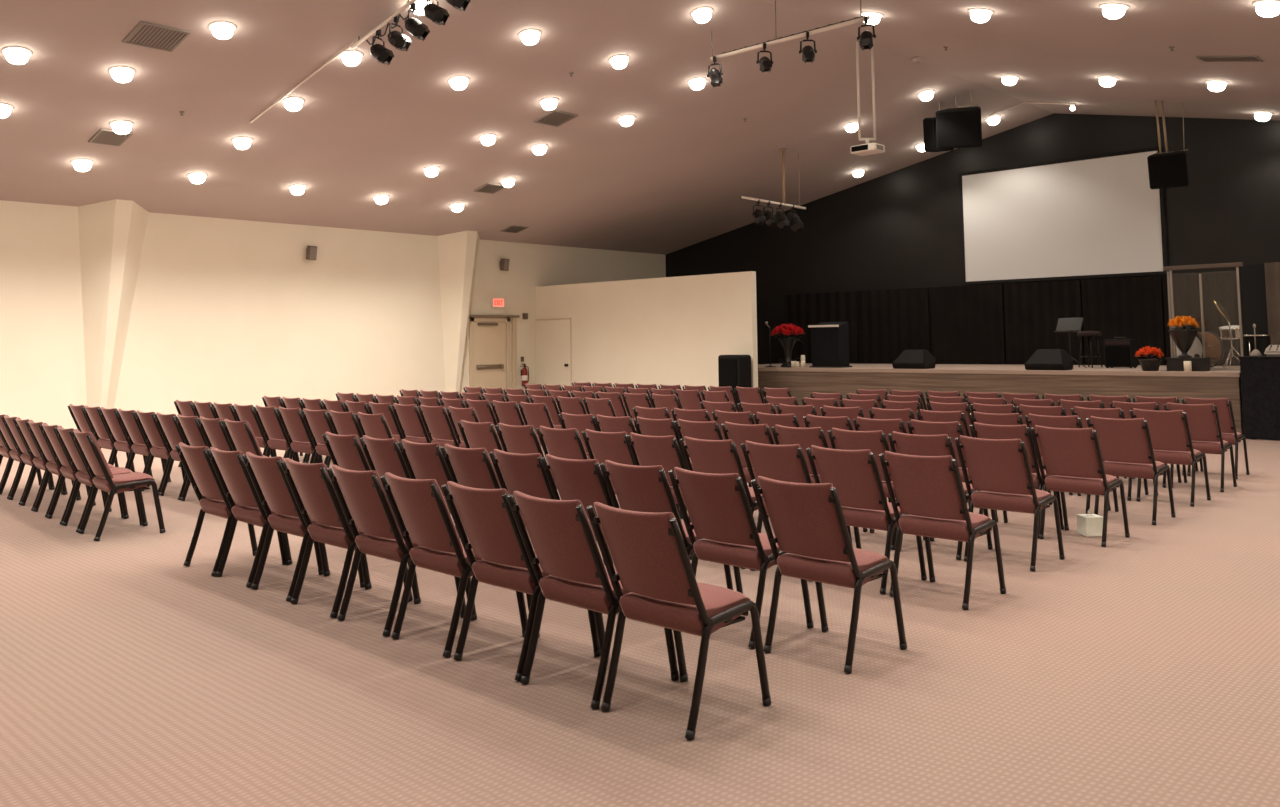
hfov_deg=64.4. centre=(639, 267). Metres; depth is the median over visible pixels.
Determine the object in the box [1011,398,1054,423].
chair
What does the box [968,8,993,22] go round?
recessed light
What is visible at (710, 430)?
chair
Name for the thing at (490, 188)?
ceiling vent
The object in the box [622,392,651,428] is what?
chair
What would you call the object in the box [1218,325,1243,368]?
snare drum
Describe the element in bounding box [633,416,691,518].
chair
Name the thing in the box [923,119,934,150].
grille
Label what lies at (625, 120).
recessed light
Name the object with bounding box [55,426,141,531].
chair
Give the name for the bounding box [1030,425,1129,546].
chair
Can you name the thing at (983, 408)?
chair
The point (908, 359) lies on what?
monitor wedge
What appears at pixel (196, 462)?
chair
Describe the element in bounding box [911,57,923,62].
smoke detector
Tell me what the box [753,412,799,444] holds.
chair
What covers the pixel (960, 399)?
chair
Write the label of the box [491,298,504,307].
exit sign
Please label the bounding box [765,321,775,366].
microphone stand
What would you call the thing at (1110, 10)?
recessed light
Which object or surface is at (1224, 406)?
chair
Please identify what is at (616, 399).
chair
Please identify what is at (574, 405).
chair
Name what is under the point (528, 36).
recessed light
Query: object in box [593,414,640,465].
chair
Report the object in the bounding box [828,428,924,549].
chair
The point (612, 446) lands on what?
chair
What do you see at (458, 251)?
pilaster
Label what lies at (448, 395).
chair
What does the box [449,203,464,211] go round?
recessed light
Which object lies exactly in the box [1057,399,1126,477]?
chair
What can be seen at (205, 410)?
chair
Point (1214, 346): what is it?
bass drum
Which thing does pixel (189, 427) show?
chair
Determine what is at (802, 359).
pillar candle
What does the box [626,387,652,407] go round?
chair
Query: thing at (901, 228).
wall
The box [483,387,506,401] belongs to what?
chair
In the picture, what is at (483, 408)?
chair
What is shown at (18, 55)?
recessed light
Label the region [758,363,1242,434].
stage
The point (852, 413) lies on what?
chair
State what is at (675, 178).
ceiling
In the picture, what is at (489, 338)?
door
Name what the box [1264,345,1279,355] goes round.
mixing console
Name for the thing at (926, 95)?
recessed light
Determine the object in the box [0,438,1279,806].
floor
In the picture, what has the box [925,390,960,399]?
chair
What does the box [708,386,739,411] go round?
chair
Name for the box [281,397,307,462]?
chair
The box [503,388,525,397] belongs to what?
chair
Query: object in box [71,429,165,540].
chair
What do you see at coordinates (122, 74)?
recessed light
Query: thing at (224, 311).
wall
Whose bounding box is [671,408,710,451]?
chair
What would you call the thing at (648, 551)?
chair
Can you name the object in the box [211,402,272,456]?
chair
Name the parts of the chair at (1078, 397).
backrest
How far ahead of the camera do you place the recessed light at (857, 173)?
23.45 m
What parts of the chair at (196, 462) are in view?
post, leg, backrest, post, seat, leg, leg, leg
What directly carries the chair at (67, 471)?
on the floor
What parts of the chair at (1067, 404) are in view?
backrest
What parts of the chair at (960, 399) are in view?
backrest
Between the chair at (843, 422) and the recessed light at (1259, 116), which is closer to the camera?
the chair at (843, 422)
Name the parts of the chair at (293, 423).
post, leg, backrest, seat, post, leg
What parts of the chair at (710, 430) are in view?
post, backrest, post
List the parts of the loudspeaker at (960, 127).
plate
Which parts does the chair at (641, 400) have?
post, backrest, post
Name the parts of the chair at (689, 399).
backrest, post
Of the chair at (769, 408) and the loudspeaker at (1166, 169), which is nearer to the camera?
the chair at (769, 408)
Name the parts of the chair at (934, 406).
post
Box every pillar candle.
[800,355,805,367]
[1183,360,1191,371]
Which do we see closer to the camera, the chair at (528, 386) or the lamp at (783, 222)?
the chair at (528, 386)
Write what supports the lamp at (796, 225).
hanging from the bar at (781, 150)
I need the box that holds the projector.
[850,41,884,155]
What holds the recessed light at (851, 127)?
in the ceiling
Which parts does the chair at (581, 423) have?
post, post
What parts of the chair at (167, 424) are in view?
post, leg, backrest, seat, post, leg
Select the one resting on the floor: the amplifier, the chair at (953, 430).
the chair at (953, 430)
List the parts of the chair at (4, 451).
seat, leg, leg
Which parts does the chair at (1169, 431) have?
post, leg, backrest, seat, post, leg, rail, leg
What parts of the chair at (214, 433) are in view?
post, backrest, post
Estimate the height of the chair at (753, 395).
0.863 m
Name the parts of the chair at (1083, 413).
backrest, post, leg, leg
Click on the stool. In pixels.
(1088, 334)
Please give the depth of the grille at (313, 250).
20.94 m
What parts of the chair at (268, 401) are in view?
backrest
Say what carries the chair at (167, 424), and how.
on the floor
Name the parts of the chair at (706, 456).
post, backrest, post, leg, seat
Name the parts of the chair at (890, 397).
backrest, post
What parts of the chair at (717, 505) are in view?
post, leg, backrest, seat, leg, post, leg, rail, leg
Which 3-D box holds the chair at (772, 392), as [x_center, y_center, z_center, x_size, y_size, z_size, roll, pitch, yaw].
[2.141,2.159,14.676,0.629,0.863,0.488,4,-6,-44]
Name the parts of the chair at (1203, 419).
leg, leg, backrest, seat, post, leg, rail, leg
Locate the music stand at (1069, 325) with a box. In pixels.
[1054,317,1086,367]
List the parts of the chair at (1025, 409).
backrest, post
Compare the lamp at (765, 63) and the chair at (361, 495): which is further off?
the lamp at (765, 63)
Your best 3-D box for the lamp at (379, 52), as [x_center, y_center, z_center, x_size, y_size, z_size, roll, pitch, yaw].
[-3.330,-2.837,13.092,0.329,0.471,0.280,-2,-5,22]
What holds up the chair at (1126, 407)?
on the floor
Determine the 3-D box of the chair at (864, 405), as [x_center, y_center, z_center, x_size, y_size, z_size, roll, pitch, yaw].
[2.646,1.922,11.589,0.488,0.863,0.629,-5,-6,43]
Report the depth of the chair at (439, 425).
11.14 m
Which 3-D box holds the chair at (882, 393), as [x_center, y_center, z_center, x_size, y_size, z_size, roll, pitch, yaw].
[3.334,2.090,13.930,0.488,0.863,0.629,-5,-6,44]
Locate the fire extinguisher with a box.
[520,364,528,385]
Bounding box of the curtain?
[1264,262,1279,344]
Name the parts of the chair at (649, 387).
backrest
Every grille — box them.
[310,247,316,258]
[504,260,508,269]
[718,359,737,403]
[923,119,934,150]
[937,110,980,147]
[1105,346,1130,365]
[1148,154,1186,187]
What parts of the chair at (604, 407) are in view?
post, backrest, post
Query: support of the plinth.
on the stage
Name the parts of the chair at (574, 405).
post, backrest, post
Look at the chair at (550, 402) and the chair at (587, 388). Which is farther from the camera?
the chair at (587, 388)
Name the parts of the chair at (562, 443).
post, backrest, post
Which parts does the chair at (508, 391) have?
backrest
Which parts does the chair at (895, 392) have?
post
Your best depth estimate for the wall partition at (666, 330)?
22.55 m
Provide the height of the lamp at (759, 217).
0.517 m
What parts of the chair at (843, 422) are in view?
post, backrest, post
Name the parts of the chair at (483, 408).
post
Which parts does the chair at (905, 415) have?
post, post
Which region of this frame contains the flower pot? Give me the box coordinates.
[1136,346,1163,370]
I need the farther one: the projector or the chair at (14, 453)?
the projector
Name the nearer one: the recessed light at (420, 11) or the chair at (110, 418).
the chair at (110, 418)
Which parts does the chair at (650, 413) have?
post, backrest, post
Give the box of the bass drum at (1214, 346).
[1176,331,1223,369]
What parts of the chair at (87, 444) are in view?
post, leg, backrest, post, leg, seat, seat frame, rail, leg, leg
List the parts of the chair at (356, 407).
post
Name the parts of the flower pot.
pot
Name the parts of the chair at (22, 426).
post, backrest, leg, post, seat, leg, leg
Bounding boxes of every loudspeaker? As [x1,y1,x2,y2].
[718,355,751,403]
[923,90,981,151]
[1147,100,1188,189]
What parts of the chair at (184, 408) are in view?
post, backrest, post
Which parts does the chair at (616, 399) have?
backrest, post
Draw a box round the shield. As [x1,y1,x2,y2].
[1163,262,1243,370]
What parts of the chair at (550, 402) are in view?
post, seat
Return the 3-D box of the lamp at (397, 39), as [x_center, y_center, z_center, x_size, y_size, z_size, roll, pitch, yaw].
[-3.037,-2.946,12.811,0.334,0.465,0.280,-3,-5,28]
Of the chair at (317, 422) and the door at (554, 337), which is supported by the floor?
the chair at (317, 422)
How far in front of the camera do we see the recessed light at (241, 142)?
16.09 m
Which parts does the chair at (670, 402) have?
post, backrest, post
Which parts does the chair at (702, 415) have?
post, backrest, post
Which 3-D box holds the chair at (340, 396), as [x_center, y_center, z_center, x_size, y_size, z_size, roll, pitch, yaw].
[-4.000,2.225,14.629,0.488,0.863,0.629,-5,-6,45]
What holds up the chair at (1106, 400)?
on the floor
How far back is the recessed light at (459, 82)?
15.13 m
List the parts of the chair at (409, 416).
post, backrest, seat, post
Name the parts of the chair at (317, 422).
post, leg, backrest, seat, post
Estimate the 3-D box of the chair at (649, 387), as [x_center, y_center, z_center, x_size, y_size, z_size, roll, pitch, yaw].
[0.299,2.320,16.544,0.629,0.863,0.488,4,-6,-44]
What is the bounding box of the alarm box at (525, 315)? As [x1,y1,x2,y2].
[522,313,527,318]
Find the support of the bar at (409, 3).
hanging from the ceiling
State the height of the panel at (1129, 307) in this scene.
1.720 m
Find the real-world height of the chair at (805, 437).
0.863 m
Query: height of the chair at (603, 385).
0.863 m
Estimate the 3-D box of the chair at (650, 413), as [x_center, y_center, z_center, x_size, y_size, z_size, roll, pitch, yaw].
[0.300,1.875,10.618,0.488,0.863,0.629,-5,-6,43]
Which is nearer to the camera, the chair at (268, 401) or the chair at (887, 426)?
the chair at (887, 426)
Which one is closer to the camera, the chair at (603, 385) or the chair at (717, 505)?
the chair at (717, 505)
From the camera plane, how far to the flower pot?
16.48 m
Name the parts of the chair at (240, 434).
post, backrest, post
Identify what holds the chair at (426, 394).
on the floor
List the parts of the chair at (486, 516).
post, leg, backrest, seat, post, leg, leg, leg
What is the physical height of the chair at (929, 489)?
0.863 m
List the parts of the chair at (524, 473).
post, backrest, post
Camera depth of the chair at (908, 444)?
7.13 m
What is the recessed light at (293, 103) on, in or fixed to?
in the ceiling
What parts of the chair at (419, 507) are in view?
post, leg, backrest, seat, post, leg, leg, leg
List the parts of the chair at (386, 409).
post, backrest, post, seat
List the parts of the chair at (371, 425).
post, post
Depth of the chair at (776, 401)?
12.13 m
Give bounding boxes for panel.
[857,288,930,362]
[929,284,1004,363]
[1003,280,1083,363]
[1081,276,1165,364]
[1162,272,1238,364]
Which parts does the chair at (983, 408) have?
post, backrest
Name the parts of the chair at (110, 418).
post, leg, backrest, post, seat, leg, leg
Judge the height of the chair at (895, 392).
0.863 m
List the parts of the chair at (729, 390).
post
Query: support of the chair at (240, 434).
on the floor
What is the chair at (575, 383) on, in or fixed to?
on the floor
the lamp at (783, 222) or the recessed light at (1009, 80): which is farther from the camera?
the lamp at (783, 222)
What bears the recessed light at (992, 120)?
in the ceiling
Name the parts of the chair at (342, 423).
post, backrest, post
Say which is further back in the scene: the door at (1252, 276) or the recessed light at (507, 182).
the recessed light at (507, 182)
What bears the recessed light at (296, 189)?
in the ceiling
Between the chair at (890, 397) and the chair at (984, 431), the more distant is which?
the chair at (890, 397)
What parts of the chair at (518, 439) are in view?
post, backrest, post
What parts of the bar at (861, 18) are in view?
hanging rod, hanging rod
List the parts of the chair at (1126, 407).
backrest, leg, leg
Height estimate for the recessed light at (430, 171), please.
0.187 m
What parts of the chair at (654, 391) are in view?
backrest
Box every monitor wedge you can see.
[892,350,935,368]
[1024,349,1072,369]
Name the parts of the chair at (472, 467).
post, backrest, post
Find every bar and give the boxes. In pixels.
[250,0,430,122]
[710,0,869,60]
[741,149,805,208]
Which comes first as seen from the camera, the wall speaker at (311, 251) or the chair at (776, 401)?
the chair at (776, 401)
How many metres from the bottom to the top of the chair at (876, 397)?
0.863 m
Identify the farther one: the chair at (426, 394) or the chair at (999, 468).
the chair at (426, 394)
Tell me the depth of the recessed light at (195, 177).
17.28 m
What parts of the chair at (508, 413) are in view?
post, backrest, post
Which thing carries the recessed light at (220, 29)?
in the ceiling
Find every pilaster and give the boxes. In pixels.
[78,199,148,408]
[437,230,479,392]
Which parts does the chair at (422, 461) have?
post, backrest, post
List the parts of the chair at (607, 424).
post, post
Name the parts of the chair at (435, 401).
backrest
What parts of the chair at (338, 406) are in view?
leg, backrest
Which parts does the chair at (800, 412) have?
post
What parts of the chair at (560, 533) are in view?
post, leg, backrest, seat, post, leg, leg, leg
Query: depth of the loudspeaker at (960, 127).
19.11 m
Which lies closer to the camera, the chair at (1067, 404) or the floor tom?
the chair at (1067, 404)
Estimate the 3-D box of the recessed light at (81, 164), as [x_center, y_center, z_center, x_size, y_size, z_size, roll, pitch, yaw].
[-8.813,-1.607,16.057,0.334,0.187,0.328,3,-6,-40]
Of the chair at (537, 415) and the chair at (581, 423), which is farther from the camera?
the chair at (537, 415)
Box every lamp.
[370,29,394,64]
[387,16,411,50]
[404,3,429,40]
[423,0,449,24]
[446,0,470,10]
[707,56,722,86]
[752,200,765,224]
[756,43,772,72]
[764,201,776,225]
[774,203,789,229]
[787,205,803,232]
[799,32,816,62]
[857,16,875,50]
[989,102,1074,115]
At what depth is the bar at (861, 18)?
13.94 m
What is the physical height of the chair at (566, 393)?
0.863 m
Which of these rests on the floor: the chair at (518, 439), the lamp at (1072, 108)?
the chair at (518, 439)
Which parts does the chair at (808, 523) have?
post, leg, backrest, leg, seat, post, leg, rail, seat frame, leg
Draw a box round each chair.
[0,414,62,498]
[0,434,49,488]
[3,415,72,504]
[14,417,88,510]
[27,420,105,516]
[40,423,123,524]
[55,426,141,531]
[67,404,127,466]
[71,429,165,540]
[83,405,145,471]
[99,407,164,476]
[116,409,184,481]
[134,410,190,493]
[154,412,187,499]
[174,400,196,466]
[175,414,208,500]
[175,442,285,575]
[192,401,216,418]
[197,416,266,456]
[207,447,322,587]
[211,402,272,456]
[222,419,287,466]
[232,404,295,460]
[242,452,364,601]
[253,405,318,462]
[262,396,302,457]
[276,407,322,463]
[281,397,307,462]
[281,458,412,617]
[300,398,328,464]
[301,408,334,474]
[321,399,345,467]
[322,432,370,470]
[327,410,364,441]
[327,465,465,636]
[336,392,355,404]
[343,400,369,413]
[354,393,375,402]
[355,412,392,438]
[359,435,410,481]
[367,402,410,446]
[374,394,401,424]
[380,472,527,657]
[391,403,435,442]
[395,395,418,406]
[398,439,465,534]
[400,389,419,400]
[416,396,446,451]
[418,390,439,399]
[418,405,463,449]
[438,391,460,400]
[440,398,465,434]
[440,444,500,537]
[441,481,600,680]
[446,406,505,477]
[458,420,508,492]
[459,392,482,403]
[463,386,483,395]
[464,399,498,434]
[481,393,505,420]
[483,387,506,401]
[489,449,604,564]
[490,400,524,433]
[495,423,554,494]
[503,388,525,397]
[505,394,530,422]
[507,491,678,708]
[518,402,553,445]
[524,383,542,398]
[524,389,547,401]
[529,395,562,428]
[536,426,587,487]
[541,454,613,565]
[542,384,562,394]
[547,389,571,411]
[555,396,600,428]
[558,412,596,458]
[562,385,582,396]
[571,390,595,413]
[572,382,591,391]
[582,386,603,398]
[582,429,634,494]
[583,397,636,432]
[587,502,770,739]
[592,382,612,392]
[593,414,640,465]
[595,391,633,421]
[600,460,732,589]
[604,386,630,415]
[613,383,634,392]
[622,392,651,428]
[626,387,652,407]
[626,432,690,522]
[632,406,685,444]
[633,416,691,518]
[635,384,681,433]
[649,393,680,430]
[650,388,673,406]
[658,384,682,408]
[668,467,813,647]
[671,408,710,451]
[674,419,758,518]
[675,389,704,436]
[680,436,763,568]
[682,385,706,400]
[700,400,736,439]
[701,390,729,401]
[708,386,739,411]
[712,410,754,486]
[721,422,773,517]
[734,386,764,411]
[738,402,776,424]
[741,441,852,580]
[751,476,906,672]
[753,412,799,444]
[762,387,790,403]
[763,396,798,413]
[771,425,867,531]
[776,404,816,427]
[801,397,838,416]
[803,414,886,499]
[806,445,926,593]
[810,392,843,406]
[820,405,863,430]
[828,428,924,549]
[839,398,877,418]
[846,393,881,408]
[853,417,906,502]
[856,389,887,408]
[868,407,914,433]
[879,451,1005,609]
[880,400,921,420]
[884,394,923,409]
[888,431,992,559]
[889,389,926,409]
[907,419,997,521]
[916,409,969,504]
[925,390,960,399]
[926,395,964,410]
[926,401,971,436]
[955,435,1064,570]
[963,391,999,412]
[965,397,1006,408]
[969,422,1063,537]
[970,403,1016,421]
[970,411,1051,504]
[1000,392,1039,403]
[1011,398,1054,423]
[1016,404,1072,494]
[1025,413,1110,513]
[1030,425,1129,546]
[1042,393,1104,461]
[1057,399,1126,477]
[1071,406,1148,500]
[1086,416,1175,524]
[1087,395,1130,408]
[1109,401,1181,487]
[1130,408,1210,506]
[1133,396,1197,474]
[1163,402,1236,491]
[1182,397,1249,478]
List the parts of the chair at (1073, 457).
post, leg, leg, backrest, seat, post, leg, rail, leg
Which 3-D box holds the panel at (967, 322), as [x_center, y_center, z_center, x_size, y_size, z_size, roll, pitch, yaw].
[7.237,1.266,22.539,1.720,1.720,0.081,-5,-6,44]
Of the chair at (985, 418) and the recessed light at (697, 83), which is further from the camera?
the recessed light at (697, 83)
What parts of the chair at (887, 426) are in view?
post, backrest, post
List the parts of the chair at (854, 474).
post, backrest, leg, seat, post, leg, leg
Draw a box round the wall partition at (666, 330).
[536,271,757,390]
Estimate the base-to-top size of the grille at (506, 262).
0.248 m
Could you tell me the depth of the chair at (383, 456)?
7.29 m
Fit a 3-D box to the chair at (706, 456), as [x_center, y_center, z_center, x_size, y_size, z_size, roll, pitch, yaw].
[0.653,1.608,7.116,0.488,0.863,0.629,-5,-6,43]
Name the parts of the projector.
panel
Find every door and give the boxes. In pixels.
[469,315,519,390]
[536,318,571,389]
[1240,264,1267,334]
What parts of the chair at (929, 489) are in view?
post, leg, backrest, leg, seat, post, leg, seat frame, rail, leg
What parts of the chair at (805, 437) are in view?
post, backrest, seat, post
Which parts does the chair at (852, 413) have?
post, post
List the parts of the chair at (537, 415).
post, post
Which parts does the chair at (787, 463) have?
post, leg, backrest, post, leg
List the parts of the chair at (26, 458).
post, backrest, leg, post, leg, seat, leg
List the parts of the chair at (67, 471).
post, leg, backrest, post, leg, seat, leg, leg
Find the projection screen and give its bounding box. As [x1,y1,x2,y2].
[959,147,1167,284]
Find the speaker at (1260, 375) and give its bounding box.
[1239,356,1279,439]
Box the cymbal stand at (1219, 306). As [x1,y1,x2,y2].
[1214,299,1239,369]
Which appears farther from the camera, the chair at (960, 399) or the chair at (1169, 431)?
the chair at (960, 399)
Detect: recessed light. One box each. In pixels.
[0,102,13,117]
[1,46,32,64]
[70,158,93,171]
[108,66,135,82]
[109,120,133,134]
[187,172,207,183]
[208,21,236,38]
[231,136,252,149]
[281,96,304,110]
[288,184,306,194]
[339,50,363,65]
[373,194,389,204]
[406,0,432,14]
[422,166,439,176]
[447,75,469,89]
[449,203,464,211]
[478,134,496,145]
[500,177,515,187]
[518,28,541,44]
[530,144,547,154]
[539,97,558,109]
[608,54,629,68]
[617,114,634,126]
[687,77,706,89]
[690,6,712,22]
[843,122,857,132]
[851,169,864,177]
[862,11,883,24]
[914,143,923,151]
[917,89,934,100]
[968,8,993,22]
[985,115,1000,124]
[1000,75,1019,85]
[1097,76,1118,86]
[1099,3,1129,18]
[1205,80,1228,91]
[1252,0,1279,16]
[1252,112,1273,121]
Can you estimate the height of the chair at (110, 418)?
0.863 m
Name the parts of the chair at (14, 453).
post, leg, backrest, post, leg, seat, leg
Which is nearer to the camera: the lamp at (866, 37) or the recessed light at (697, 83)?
the lamp at (866, 37)
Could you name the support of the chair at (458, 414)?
on the floor
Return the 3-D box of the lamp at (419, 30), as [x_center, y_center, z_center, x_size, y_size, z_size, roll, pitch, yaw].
[-2.761,-3.038,12.563,0.324,0.477,0.280,-2,-4,17]
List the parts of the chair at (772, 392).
backrest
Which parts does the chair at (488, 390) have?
backrest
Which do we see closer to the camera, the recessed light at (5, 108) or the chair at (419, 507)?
the chair at (419, 507)
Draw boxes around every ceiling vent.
[88,129,132,145]
[122,21,190,51]
[473,183,505,193]
[500,226,528,232]
[533,110,577,126]
[1196,55,1263,61]
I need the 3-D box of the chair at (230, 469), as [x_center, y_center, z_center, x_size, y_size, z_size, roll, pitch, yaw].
[-2.489,1.616,6.741,0.488,0.863,0.629,-5,-6,44]
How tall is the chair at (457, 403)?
0.863 m
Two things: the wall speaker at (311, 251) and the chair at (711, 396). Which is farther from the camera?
the wall speaker at (311, 251)
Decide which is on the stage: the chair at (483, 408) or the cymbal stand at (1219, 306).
the cymbal stand at (1219, 306)
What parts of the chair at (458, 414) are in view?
post, backrest, post, seat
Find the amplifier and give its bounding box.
[1104,337,1137,367]
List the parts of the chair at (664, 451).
post, backrest, seat, leg, post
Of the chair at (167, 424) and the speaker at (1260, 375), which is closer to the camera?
the chair at (167, 424)
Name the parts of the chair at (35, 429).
post, leg, backrest, post, seat, leg, leg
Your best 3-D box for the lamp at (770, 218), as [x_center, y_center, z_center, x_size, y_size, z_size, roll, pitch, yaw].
[2.623,-1.084,20.543,0.280,0.517,0.267,3,-5,-36]
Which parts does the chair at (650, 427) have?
post, backrest, post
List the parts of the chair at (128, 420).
post, leg, backrest, post, seat, leg, leg, leg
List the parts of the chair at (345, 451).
post, post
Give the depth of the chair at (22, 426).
9.78 m
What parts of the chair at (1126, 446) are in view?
post, leg, leg, backrest, seat, post, leg, rail, leg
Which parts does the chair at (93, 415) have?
post, backrest, post, seat, leg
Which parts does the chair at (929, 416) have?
post, backrest, post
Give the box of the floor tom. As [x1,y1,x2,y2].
[1243,334,1271,355]
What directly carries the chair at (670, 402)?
on the floor
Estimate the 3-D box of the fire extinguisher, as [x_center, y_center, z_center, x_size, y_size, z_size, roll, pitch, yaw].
[-2.847,2.634,24.881,0.204,0.550,0.218,-2,-4,14]
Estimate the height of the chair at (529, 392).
0.863 m
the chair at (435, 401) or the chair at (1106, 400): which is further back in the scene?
the chair at (435, 401)
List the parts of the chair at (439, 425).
post, backrest, seat, post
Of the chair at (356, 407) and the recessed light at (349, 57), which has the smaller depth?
the chair at (356, 407)
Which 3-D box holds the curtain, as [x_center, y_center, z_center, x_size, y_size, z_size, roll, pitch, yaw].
[11.901,1.301,18.021,1.300,2.850,0.130,-5,-6,44]
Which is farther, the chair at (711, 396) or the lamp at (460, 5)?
the chair at (711, 396)
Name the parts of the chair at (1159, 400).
backrest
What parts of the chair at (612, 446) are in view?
post, backrest, post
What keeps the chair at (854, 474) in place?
on the floor
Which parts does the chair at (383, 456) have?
post, post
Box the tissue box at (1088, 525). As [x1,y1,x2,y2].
[1076,509,1102,536]
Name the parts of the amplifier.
control panel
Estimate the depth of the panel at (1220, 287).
19.23 m
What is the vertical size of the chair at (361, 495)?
0.863 m
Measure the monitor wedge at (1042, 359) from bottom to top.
0.360 m
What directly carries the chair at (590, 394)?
on the floor
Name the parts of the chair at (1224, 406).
leg, leg, backrest, seat, post, leg, leg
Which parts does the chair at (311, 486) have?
post, leg, backrest, seat, post, leg, leg, leg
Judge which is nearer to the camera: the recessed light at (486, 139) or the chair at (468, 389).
the chair at (468, 389)
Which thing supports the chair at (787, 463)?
on the floor
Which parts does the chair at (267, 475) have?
post, leg, backrest, seat, post, leg, leg, leg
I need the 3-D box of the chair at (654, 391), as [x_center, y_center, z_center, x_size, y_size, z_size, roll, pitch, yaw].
[0.519,2.189,14.828,0.629,0.863,0.488,3,-6,-42]
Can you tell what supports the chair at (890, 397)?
on the floor
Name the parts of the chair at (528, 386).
backrest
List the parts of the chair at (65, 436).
post, leg, backrest, post, leg, seat, leg, leg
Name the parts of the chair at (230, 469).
post, leg, backrest, post, seat, leg, leg, leg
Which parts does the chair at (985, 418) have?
post, backrest, post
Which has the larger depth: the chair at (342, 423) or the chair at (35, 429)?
the chair at (342, 423)
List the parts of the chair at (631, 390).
backrest, post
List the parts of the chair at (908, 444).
post, backrest, post, leg, seat, leg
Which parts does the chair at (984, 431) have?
post, backrest, leg, post, seat, leg, leg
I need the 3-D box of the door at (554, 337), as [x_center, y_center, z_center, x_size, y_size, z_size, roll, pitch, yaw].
[-2.137,2.326,24.825,1.275,2.140,0.105,-5,-6,44]
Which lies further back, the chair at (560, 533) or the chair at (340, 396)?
the chair at (340, 396)
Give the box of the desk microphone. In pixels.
[1250,324,1261,355]
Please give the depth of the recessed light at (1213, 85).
15.69 m
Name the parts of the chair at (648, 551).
post, leg, backrest, leg, seat, post, leg, rail, seat frame, leg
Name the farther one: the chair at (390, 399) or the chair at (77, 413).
the chair at (390, 399)
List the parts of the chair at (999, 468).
post, leg, leg, backrest, seat, post, leg, rail, leg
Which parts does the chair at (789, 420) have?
post, post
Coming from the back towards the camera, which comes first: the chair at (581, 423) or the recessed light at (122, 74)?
the recessed light at (122, 74)
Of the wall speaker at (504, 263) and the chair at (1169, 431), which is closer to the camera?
the chair at (1169, 431)
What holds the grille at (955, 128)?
attached to the loudspeaker at (960, 127)
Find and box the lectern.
[808,322,851,367]
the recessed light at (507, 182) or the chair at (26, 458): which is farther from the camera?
the recessed light at (507, 182)
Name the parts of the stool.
leg, leg, seat, leg, leg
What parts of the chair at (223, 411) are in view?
post, backrest, post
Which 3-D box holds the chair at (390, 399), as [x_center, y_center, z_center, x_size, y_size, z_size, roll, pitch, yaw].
[-3.256,2.161,13.889,0.488,0.863,0.629,-5,-6,45]
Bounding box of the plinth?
[1164,357,1211,370]
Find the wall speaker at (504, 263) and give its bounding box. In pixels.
[500,258,508,270]
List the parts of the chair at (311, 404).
leg, backrest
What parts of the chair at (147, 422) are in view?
post, leg, backrest, post, seat, leg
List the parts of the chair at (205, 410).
post, post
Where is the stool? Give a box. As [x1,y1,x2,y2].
[1077,331,1102,367]
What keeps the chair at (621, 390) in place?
on the floor
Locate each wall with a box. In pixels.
[0,200,665,428]
[666,113,1279,365]
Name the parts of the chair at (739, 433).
post, backrest, seat, post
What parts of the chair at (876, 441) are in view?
post, backrest, post, seat, leg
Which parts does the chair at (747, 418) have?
post, backrest, post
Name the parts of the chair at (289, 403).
backrest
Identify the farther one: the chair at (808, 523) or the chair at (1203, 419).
the chair at (1203, 419)
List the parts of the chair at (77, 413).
post, backrest, post, leg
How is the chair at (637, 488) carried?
on the floor
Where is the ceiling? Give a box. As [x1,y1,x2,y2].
[0,0,1279,254]
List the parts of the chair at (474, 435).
post, backrest, post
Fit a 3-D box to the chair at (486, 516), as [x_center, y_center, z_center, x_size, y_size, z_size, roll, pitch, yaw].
[-0.576,1.456,4.904,0.488,0.863,0.629,-5,-6,43]
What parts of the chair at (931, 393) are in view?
backrest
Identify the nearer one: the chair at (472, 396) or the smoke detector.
the chair at (472, 396)
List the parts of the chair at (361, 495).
post, leg, backrest, seat, post, leg, leg, leg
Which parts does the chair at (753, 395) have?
post, backrest, post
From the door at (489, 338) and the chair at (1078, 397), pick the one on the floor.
the chair at (1078, 397)
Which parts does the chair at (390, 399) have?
backrest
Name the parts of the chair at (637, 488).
post, backrest, post, leg, seat, leg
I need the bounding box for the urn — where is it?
[1168,311,1199,357]
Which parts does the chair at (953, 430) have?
post, backrest, post, seat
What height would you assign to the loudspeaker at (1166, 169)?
1.618 m
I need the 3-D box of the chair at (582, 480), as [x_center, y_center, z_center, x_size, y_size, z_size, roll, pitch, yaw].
[-0.209,1.538,6.046,0.488,0.863,0.629,-5,-6,44]
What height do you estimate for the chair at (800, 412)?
0.863 m
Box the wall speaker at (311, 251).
[306,246,316,259]
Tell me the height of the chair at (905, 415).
0.863 m
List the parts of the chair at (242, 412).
post, backrest, post, seat, leg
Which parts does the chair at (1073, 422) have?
post, backrest, post, leg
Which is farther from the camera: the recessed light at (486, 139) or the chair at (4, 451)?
the recessed light at (486, 139)
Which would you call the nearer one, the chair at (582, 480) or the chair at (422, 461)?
the chair at (582, 480)
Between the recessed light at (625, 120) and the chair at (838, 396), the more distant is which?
the recessed light at (625, 120)
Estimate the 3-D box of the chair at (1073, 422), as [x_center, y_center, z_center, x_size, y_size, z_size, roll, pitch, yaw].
[3.746,1.708,8.911,0.488,0.863,0.629,-5,-6,44]
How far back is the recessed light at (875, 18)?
14.06 m
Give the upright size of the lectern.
0.948 m
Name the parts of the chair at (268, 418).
post, leg, backrest, seat, post, leg, leg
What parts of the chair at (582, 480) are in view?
post, backrest, seat, post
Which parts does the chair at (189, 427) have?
post, leg, backrest, post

